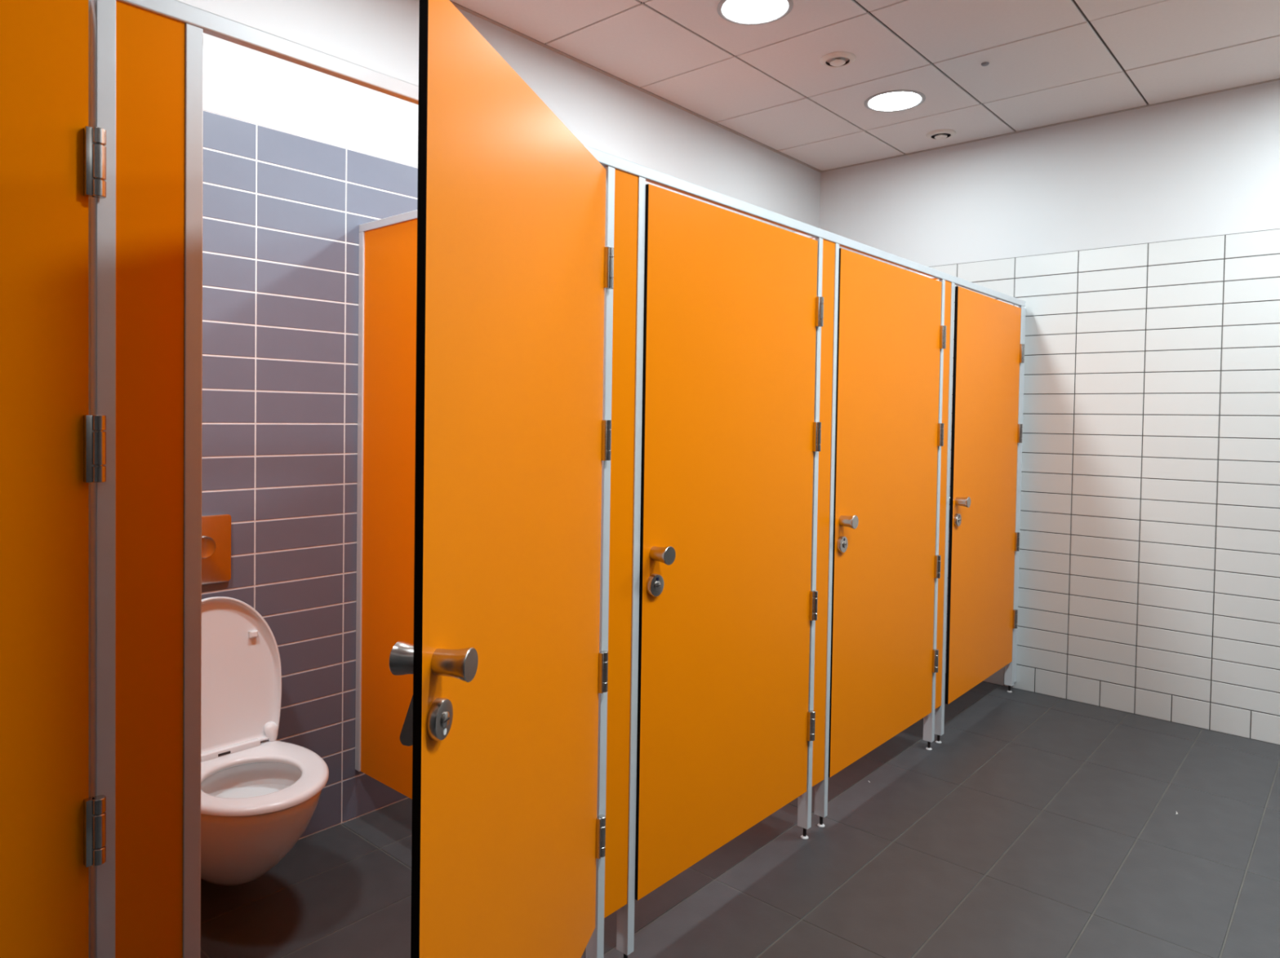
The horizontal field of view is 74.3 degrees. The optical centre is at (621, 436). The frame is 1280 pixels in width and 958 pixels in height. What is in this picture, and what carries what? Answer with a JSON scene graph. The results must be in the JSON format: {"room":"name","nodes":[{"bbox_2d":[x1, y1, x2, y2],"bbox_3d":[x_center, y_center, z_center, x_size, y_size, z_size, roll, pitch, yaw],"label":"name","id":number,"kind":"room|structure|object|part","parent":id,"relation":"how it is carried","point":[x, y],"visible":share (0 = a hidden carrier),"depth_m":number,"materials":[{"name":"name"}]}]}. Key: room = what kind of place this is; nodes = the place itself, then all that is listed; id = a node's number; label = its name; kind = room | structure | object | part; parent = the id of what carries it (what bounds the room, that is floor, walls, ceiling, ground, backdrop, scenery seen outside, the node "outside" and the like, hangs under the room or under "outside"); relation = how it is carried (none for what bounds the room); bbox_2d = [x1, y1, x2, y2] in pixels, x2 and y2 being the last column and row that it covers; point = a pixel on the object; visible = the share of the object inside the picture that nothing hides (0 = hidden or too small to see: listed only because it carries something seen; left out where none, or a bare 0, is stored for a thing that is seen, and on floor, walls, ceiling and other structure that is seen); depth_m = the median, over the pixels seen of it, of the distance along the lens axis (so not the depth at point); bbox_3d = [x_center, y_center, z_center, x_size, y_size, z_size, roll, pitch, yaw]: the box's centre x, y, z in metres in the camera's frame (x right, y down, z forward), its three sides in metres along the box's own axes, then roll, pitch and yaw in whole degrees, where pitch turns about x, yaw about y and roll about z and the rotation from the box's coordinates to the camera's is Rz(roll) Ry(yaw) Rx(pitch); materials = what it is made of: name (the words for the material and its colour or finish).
{"room":"public restroom","nodes":[
{"label":"public restroom","id":0,"kind":"room"},
{"bbox_2d":[177,0,820,839],"bbox_3d":[-0.733,-0.140,3.101,0.120,3.075,5.800,2,2,42],"label":"wall","id":1,"kind":"structure","parent":0,"point":[296,157],"depth_m":2.72,"materials":[{"name":"tile"}]},
{"bbox_2d":[201,514,231,585],"bbox_3d":[-1.223,0.334,2.469,0.022,0.203,0.164,2,2,42],"label":"flush plate","id":2,"kind":"object","parent":1,"relation":"attached to","point":[215,529],"visible":0.59,"depth_m":2.50,"materials":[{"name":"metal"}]},
{"bbox_2d":[200,596,328,885],"bbox_3d":[-1.033,0.851,2.303,0.552,0.767,0.390,2,2,42],"label":"toilet","id":3,"kind":"object","parent":1,"relation":"attached to","point":[260,793],"visible":0.74,"depth_m":2.39,"materials":[{"name":"white ceramic"}]},
{"bbox_3d":[-1.158,0.680,2.413,0.087,0.433,0.370,2,2,42],"label":"lid","id":4,"kind":"part","parent":3,"relation":"part of","materials":[{"name":"white plastic"}]},
{"bbox_3d":[-1.040,1.083,2.311,0.542,0.302,0.360,2,2,42],"label":"bowl","id":5,"kind":"part","parent":3,"relation":"part of","materials":[{"name":"white ceramic"}]},
{"bbox_3d":[-0.988,0.918,2.263,0.429,0.022,0.390,2,2,42],"label":"seat","id":6,"kind":"part","parent":3,"relation":"part of","materials":[{"name":"white plastic"}]},
{"bbox_2d":[450,0,822,173],"bbox_3d":[-0.661,-1.578,3.022,0.016,0.010,5.600,2,2,42],"label":"trim","id":7,"kind":"structure","parent":1,"relation":"attached to","point":[455,4],"depth_m":3.74,"materials":[{"name":"beige"}]},
{"bbox_2d":[200,673,1279,957],"bbox_3d":[0.478,1.402,2.027,3.400,0.120,5.800,2,2,42],"label":"floor","id":8,"kind":"structure","parent":0,"point":[1037,825],"depth_m":2.62,"materials":[{"name":"tile"}]},
{"bbox_2d":[88,0,1026,957],"bbox_3d":[-0.248,0.310,2.670,1.202,2.010,5.600,2,2,42],"label":"wall","id":9,"kind":"structure","parent":8,"relation":"on","point":[145,57],"depth_m":1.30,"materials":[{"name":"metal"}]},
{"bbox_2d":[0,0,106,957],"bbox_3d":[-1.054,0.285,0.884,0.113,1.789,0.907,2,2,42],"label":"door","id":10,"kind":"structure","parent":9,"relation":"in","point":[51,833],"depth_m":1.16,"materials":[{"name":"orange laminate"}]},
{"bbox_3d":[-0.763,0.340,1.231,0.038,1.932,0.035,2,2,42],"label":"post","id":11,"kind":"part","parent":9,"relation":"part of","materials":[{"name":"metal"}]},
{"bbox_3d":[-0.712,0.274,1.271,0.013,1.801,0.094,2,2,42],"label":"pilaster panel","id":12,"kind":"part","parent":9,"relation":"part of","materials":[{"name":"orange laminate"}]},
{"bbox_3d":[-0.676,0.339,1.327,0.038,1.932,0.035,2,2,42],"label":"post","id":13,"kind":"part","parent":9,"relation":"part of","materials":[{"name":"metal"}]},
{"bbox_3d":[-0.875,0.226,2.848,0.028,1.816,0.024,2,2,42],"label":"wall trim","id":14,"kind":"part","parent":9,"relation":"part of","materials":[{"name":"metal"}]},
{"bbox_3d":[-0.440,-0.680,2.447,1.162,0.026,0.024,2,2,42],"label":"trim","id":15,"kind":"part","parent":9,"relation":"part of","materials":[{"name":"metal"}]},
{"bbox_2d":[389,0,613,957],"bbox_3d":[-0.160,0.282,1.569,0.113,1.789,0.900,1,1,14],"label":"door","id":16,"kind":"structure","parent":9,"relation":"in","point":[508,669],"depth_m":1.40,"materials":[{"name":"orange laminate"}]},
{"bbox_3d":[-0.293,0.313,1.183,0.048,0.047,0.047,1,1,14],"label":"knob","id":17,"kind":"part","parent":16,"relation":"part of","materials":[{"name":"metal"}]},
{"bbox_3d":[-0.252,0.394,1.174,0.013,0.057,0.057,1,1,14],"label":"lock plate","id":18,"kind":"part","parent":16,"relation":"part of","materials":[{"name":"metal"}]},
{"bbox_3d":[-0.232,0.314,1.167,0.052,0.047,0.047,1,1,14],"label":"knob","id":19,"kind":"part","parent":16,"relation":"part of","materials":[{"name":"metal"}]},
{"bbox_3d":[0.190,-0.651,2.234,0.019,0.029,5.553,2,2,42],"label":"rail","id":20,"kind":"part","parent":9,"relation":"part of","materials":[{"name":"metal"}]},
{"bbox_3d":[-0.055,0.332,2.018,0.038,1.932,0.034,2,2,42],"label":"post","id":21,"kind":"part","parent":9,"relation":"part of","materials":[{"name":"metal"}]},
{"bbox_3d":[-0.006,0.266,2.055,0.013,1.801,0.086,2,2,42],"label":"pilaster panel","id":22,"kind":"part","parent":9,"relation":"part of","materials":[{"name":"orange laminate"}]},
{"bbox_3d":[0.027,0.331,2.109,0.038,1.932,0.035,2,2,42],"label":"post","id":23,"kind":"part","parent":9,"relation":"part of","materials":[{"name":"metal"}]},
{"bbox_2d":[634,183,823,900],"bbox_3d":[0.339,0.269,2.427,0.113,1.789,0.869,2,2,42],"label":"door","id":24,"kind":"structure","parent":9,"relation":"in","point":[732,312],"depth_m":2.35,"materials":[{"name":"orange laminate"}]},
{"bbox_3d":[0.086,0.376,2.129,0.013,0.057,0.057,2,2,42],"label":"lock plate","id":25,"kind":"part","parent":24,"relation":"part of","materials":[{"name":"metal"}]},
{"bbox_3d":[0.101,0.297,2.115,0.052,0.047,0.047,2,2,42],"label":"knob","id":26,"kind":"part","parent":24,"relation":"part of","materials":[{"name":"metal"}]},
{"bbox_3d":[0.225,-0.687,3.186,1.162,0.026,0.024,2,2,42],"label":"trim","id":27,"kind":"part","parent":9,"relation":"part of","materials":[{"name":"metal"}]},
{"bbox_3d":[0.615,0.324,2.762,0.038,1.932,0.035,2,2,42],"label":"post","id":28,"kind":"part","parent":9,"relation":"part of","materials":[{"name":"metal"}]},
{"bbox_3d":[0.663,0.258,2.799,0.013,1.801,0.086,2,2,42],"label":"pilaster panel","id":29,"kind":"part","parent":9,"relation":"part of","materials":[{"name":"orange laminate"}]},
{"bbox_3d":[0.695,0.323,2.852,0.038,1.932,0.033,2,2,42],"label":"post","id":30,"kind":"part","parent":9,"relation":"part of","materials":[{"name":"metal"}]},
{"bbox_2d":[827,248,946,777],"bbox_3d":[1.017,0.261,3.183,0.113,1.789,0.899,2,2,42],"label":"door","id":31,"kind":"structure","parent":9,"relation":"in","point":[889,433],"depth_m":3.12,"materials":[{"name":"orange laminate"}]},
{"bbox_3d":[0.753,0.368,2.874,0.013,0.057,0.057,2,2,42],"label":"lock plate","id":32,"kind":"part","parent":31,"relation":"part of","materials":[{"name":"metal"}]},
{"bbox_3d":[0.768,0.289,2.859,0.052,0.047,0.047,2,2,42],"label":"knob","id":33,"kind":"part","parent":31,"relation":"part of","materials":[{"name":"metal"}]},
{"bbox_3d":[0.911,-0.695,3.949,1.162,0.026,0.024,2,2,42],"label":"trim","id":34,"kind":"part","parent":9,"relation":"part of","materials":[{"name":"metal"}]},
{"bbox_3d":[1.304,0.316,3.529,0.038,1.932,0.038,2,2,42],"label":"post","id":35,"kind":"part","parent":9,"relation":"part of","materials":[{"name":"metal"}]},
{"bbox_3d":[1.350,0.250,3.562,0.013,1.801,0.073,2,2,42],"label":"pilaster panel","id":36,"kind":"part","parent":9,"relation":"part of","materials":[{"name":"orange laminate"}]},
{"bbox_3d":[1.380,0.315,3.613,0.038,1.932,0.041,2,2,42],"label":"post","id":37,"kind":"part","parent":9,"relation":"part of","materials":[{"name":"metal"}]},
{"bbox_2d":[945,286,1024,704],"bbox_3d":[1.709,0.254,3.945,0.113,1.789,0.902,2,2,41],"label":"door","id":38,"kind":"structure","parent":9,"relation":"in","point":[988,353],"depth_m":3.88,"materials":[{"name":"orange laminate"}]},
{"bbox_3d":[1.447,0.361,3.634,0.013,0.057,0.057,2,2,41],"label":"lock plate","id":39,"kind":"part","parent":38,"relation":"part of","materials":[{"name":"metal"}]},
{"bbox_3d":[1.463,0.281,3.619,0.052,0.047,0.047,2,2,41],"label":"knob","id":40,"kind":"part","parent":38,"relation":"part of","materials":[{"name":"metal"}]},
{"bbox_3d":[1.998,0.308,4.300,0.038,1.932,0.048,2,2,42],"label":"post","id":41,"kind":"part","parent":9,"relation":"part of","materials":[{"name":"metal"}]},
{"bbox_2d":[449,0,1279,171],"bbox_3d":[0.523,-1.592,1.956,3.400,0.121,5.800,2,2,42],"label":"ceiling","id":42,"kind":"structure","parent":0,"point":[1051,62],"depth_m":3.46,"materials":[{"name":"beige"}]},
{"bbox_2d":[716,0,793,25],"bbox_3d":[0.485,-1.557,3.067,0.274,0.006,0.274,2,2,42],"label":"recessed light","id":43,"kind":"object","parent":42,"relation":"in","point":[743,12],"visible":1,"depth_m":3.09,"materials":[{"name":"grey plastic"}]},
{"bbox_2d":[819,51,855,67],"bbox_3d":[0.896,-1.553,3.498,0.144,0.022,0.144,2,2,42],"label":"ceiling vent","id":44,"kind":"object","parent":42,"relation":"in","point":[837,62],"visible":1,"depth_m":3.48,"materials":[{"name":"beige plastic"}]},
{"bbox_2d":[864,89,925,112],"bbox_3d":[1.277,-1.566,3.948,0.274,0.006,0.274,2,2,42],"label":"recessed light","id":45,"kind":"object","parent":42,"relation":"in","point":[896,100],"visible":1,"depth_m":3.94,"materials":[{"name":"grey plastic"}]},
{"bbox_2d":[868,92,920,110],"bbox_3d":[1.277,-1.566,3.948,0.233,0.001,0.233,2,2,42],"label":"diffuser","id":46,"kind":"object","parent":45,"relation":"attached to","point":[883,100],"depth_m":3.94,"materials":[{"name":"white plastic"}]},
{"bbox_2d":[926,128,955,140],"bbox_3d":[1.662,-1.563,4.391,0.144,0.022,0.144,2,2,42],"label":"ceiling vent","id":47,"kind":"object","parent":42,"relation":"in","point":[943,134],"visible":1,"depth_m":4.37,"materials":[{"name":"beige plastic"}]},
{"bbox_2d":[981,62,989,66],"bbox_3d":[1.515,-1.550,3.518,0.031,0.010,0.031,2,2,42],"label":"ceiling sensor","id":48,"kind":"object","parent":42,"relation":"attached to","point":[984,64],"visible":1,"depth_m":3.51,"materials":[{"name":"grey plastic"}]},
{"bbox_2d":[819,80,1279,745],"bbox_3d":[2.413,-0.117,4.118,3.400,3.075,0.120,2,2,42],"label":"wall","id":49,"kind":"structure","parent":0,"point":[1140,247],"depth_m":4.01,"materials":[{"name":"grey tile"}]},
{"bbox_2d":[822,78,1279,172],"bbox_3d":[2.395,-1.557,4.028,3.184,0.010,0.016,2,2,42],"label":"trim","id":50,"kind":"structure","parent":49,"relation":"attached to","point":[1277,79],"depth_m":4.21,"materials":[{"name":"beige"}]}
]}

